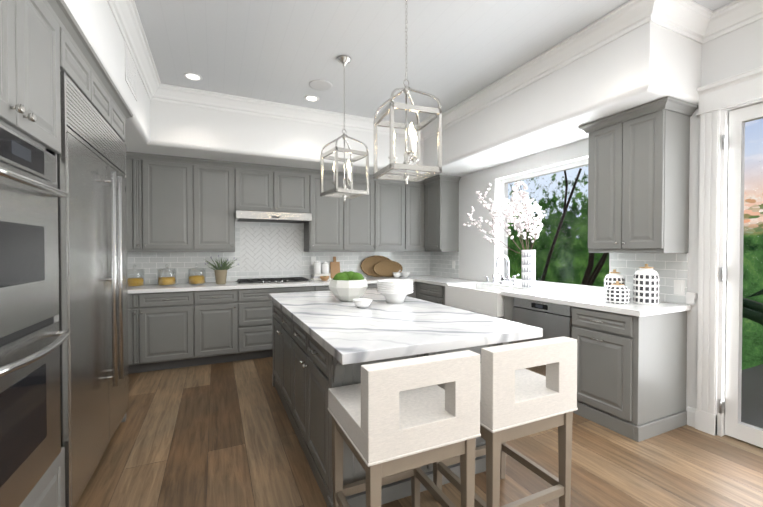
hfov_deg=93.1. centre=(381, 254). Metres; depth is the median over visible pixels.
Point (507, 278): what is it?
bridge faucet
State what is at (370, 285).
base cabinet
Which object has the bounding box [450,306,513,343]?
base cabinet
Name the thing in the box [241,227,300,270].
tile backsplash
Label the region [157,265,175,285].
jar
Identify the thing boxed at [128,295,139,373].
base cabinet
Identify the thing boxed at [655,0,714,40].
crown molding
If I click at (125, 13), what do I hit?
crown molding
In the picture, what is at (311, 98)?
recessed light
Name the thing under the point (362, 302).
bowl
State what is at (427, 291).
base cabinet
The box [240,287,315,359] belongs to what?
base cabinet
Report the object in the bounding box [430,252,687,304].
tiled wall
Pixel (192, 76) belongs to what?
recessed light
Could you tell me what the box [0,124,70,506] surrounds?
double oven
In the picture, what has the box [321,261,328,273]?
canister
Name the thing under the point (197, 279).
jar
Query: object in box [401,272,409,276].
bowl
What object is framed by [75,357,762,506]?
floor
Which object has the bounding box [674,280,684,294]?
electrical outlet
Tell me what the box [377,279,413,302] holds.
bowls
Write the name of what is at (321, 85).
ceiling speaker
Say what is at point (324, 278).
bowl
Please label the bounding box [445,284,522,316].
farmhouse sink
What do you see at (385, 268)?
woven tray
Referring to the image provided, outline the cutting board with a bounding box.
[330,257,339,277]
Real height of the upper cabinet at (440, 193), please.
1.116 m
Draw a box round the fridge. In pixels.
[57,71,128,506]
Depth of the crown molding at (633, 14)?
2.98 m
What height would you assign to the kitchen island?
0.864 m
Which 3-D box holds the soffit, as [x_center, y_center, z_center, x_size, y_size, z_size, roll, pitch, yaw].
[0.549,-1.414,1.271,4.780,0.600,8.690,0,1,-25]
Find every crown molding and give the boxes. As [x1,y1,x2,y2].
[107,0,162,100]
[159,83,415,137]
[420,0,670,139]
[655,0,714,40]
[695,0,762,43]
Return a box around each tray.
[311,274,330,279]
[361,255,391,276]
[373,261,402,276]
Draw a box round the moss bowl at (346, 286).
[329,271,367,301]
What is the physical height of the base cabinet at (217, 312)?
0.888 m
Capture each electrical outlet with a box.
[311,257,315,264]
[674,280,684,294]
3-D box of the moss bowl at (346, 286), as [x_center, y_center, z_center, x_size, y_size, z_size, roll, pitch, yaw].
[-0.289,0.267,3.138,0.352,0.255,0.335,0,1,-25]
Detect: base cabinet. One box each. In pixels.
[19,447,64,506]
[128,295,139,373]
[140,291,195,371]
[196,291,239,365]
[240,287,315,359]
[316,283,377,290]
[407,283,415,297]
[416,282,447,305]
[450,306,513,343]
[572,306,689,441]
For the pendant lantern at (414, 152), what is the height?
1.291 m
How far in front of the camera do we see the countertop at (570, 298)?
2.97 m
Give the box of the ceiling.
[134,0,734,124]
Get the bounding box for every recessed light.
[183,72,202,80]
[304,95,318,101]
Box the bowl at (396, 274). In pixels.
[393,270,400,277]
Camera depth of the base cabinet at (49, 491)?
1.52 m
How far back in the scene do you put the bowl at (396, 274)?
5.55 m
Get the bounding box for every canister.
[314,260,320,273]
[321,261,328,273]
[604,269,624,297]
[605,281,629,303]
[633,264,659,304]
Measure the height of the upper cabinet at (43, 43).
0.684 m
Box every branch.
[510,181,531,249]
[541,168,608,285]
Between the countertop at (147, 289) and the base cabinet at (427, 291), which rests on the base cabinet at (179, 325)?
the countertop at (147, 289)
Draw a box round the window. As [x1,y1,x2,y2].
[495,159,608,293]
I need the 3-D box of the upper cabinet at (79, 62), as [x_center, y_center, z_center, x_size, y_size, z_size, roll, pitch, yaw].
[-1.854,-0.984,1.704,0.668,0.264,0.435,0,1,-25]
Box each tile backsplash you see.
[127,221,429,284]
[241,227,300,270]
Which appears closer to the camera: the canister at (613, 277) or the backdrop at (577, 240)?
the canister at (613, 277)
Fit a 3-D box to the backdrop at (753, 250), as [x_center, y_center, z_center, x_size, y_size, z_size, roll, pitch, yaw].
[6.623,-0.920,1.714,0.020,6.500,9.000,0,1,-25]
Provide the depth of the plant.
4.46 m
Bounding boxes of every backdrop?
[508,165,608,286]
[742,118,762,369]
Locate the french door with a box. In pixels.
[719,102,762,447]
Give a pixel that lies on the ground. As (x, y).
(752, 381)
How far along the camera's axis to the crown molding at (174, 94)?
4.15 m
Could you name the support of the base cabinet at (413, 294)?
on the floor
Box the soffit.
[64,0,701,176]
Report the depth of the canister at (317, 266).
5.12 m
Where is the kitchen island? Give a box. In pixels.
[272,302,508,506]
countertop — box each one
[128,275,447,294]
[268,288,542,364]
[416,278,487,285]
[500,290,690,317]
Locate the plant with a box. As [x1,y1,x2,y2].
[204,255,238,283]
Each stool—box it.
[328,350,480,506]
[433,336,577,506]
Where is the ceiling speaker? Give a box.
[309,79,331,90]
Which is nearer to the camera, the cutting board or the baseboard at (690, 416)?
the baseboard at (690, 416)
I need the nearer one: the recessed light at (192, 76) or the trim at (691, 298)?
the trim at (691, 298)
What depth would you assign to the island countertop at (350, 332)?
2.07 m
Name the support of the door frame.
attached to the wall at (735, 52)
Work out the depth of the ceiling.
2.97 m
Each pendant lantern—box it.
[320,55,368,201]
[373,0,441,183]
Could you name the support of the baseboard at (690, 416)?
attached to the wall at (735, 52)
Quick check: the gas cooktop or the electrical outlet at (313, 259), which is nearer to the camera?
the gas cooktop
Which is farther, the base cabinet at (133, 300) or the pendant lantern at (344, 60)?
the base cabinet at (133, 300)
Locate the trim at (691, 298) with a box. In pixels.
[686,292,696,304]
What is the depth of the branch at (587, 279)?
5.77 m
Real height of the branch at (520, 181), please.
6.455 m
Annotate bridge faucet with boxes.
[484,255,518,285]
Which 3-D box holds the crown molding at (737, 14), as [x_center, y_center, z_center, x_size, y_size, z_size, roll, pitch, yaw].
[3.375,-1.628,0.472,0.112,0.148,4.880,0,1,-25]
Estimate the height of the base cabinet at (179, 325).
0.888 m
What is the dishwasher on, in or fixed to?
in the base cabinet at (631, 367)
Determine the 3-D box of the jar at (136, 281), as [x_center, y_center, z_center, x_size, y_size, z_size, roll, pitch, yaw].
[-2.864,0.240,4.187,0.200,0.251,0.200,0,1,-25]
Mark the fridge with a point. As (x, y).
(93, 270)
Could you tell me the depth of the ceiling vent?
2.84 m
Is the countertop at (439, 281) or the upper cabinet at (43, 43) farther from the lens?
the countertop at (439, 281)
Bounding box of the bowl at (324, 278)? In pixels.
[320,276,328,280]
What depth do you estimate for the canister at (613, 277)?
3.05 m
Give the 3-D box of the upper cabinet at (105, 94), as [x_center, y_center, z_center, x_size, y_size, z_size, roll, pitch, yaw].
[-2.035,-0.990,2.097,0.668,0.264,0.430,0,1,-25]
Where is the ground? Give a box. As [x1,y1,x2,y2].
[741,289,762,428]
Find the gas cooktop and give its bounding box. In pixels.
[235,277,311,284]
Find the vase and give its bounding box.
[463,181,545,288]
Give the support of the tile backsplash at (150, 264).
attached to the wall
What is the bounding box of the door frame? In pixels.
[695,66,762,436]
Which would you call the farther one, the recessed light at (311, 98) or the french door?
the recessed light at (311, 98)
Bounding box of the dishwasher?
[513,297,572,375]
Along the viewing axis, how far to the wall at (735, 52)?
2.81 m
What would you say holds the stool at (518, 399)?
on the floor
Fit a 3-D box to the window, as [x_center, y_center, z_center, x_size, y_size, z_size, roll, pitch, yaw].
[1.876,-0.310,4.072,0.159,1.345,1.520,0,1,-25]
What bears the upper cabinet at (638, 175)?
attached to the wall at (735, 52)
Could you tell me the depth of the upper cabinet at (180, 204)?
4.58 m
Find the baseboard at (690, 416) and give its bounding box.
[687,407,694,427]
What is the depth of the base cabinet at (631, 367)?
2.69 m
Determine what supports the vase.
on the countertop at (570, 298)
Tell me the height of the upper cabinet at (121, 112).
0.264 m
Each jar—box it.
[128,265,144,286]
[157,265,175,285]
[188,267,205,284]
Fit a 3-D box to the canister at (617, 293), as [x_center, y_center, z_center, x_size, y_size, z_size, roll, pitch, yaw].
[1.898,0.296,2.907,0.164,0.174,0.164,0,1,-25]
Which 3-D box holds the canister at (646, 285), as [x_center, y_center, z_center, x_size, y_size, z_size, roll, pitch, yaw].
[2.096,0.226,2.859,0.166,0.314,0.166,0,1,-25]
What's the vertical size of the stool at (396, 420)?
0.924 m
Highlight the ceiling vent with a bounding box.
[124,41,136,100]
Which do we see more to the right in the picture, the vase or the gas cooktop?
the vase
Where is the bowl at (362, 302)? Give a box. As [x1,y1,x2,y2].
[352,298,372,307]
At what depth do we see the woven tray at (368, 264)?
5.62 m
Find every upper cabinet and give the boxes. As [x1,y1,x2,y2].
[0,0,63,163]
[64,8,95,107]
[95,60,115,131]
[115,92,127,141]
[126,151,421,251]
[422,174,460,251]
[578,96,697,252]
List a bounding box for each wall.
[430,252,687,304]
[459,18,762,410]
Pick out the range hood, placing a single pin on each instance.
(260, 216)
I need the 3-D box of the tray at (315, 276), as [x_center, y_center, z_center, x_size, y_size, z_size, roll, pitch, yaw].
[-0.870,0.311,5.177,0.250,0.082,0.190,0,1,-25]
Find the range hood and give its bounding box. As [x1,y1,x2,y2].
[235,210,311,222]

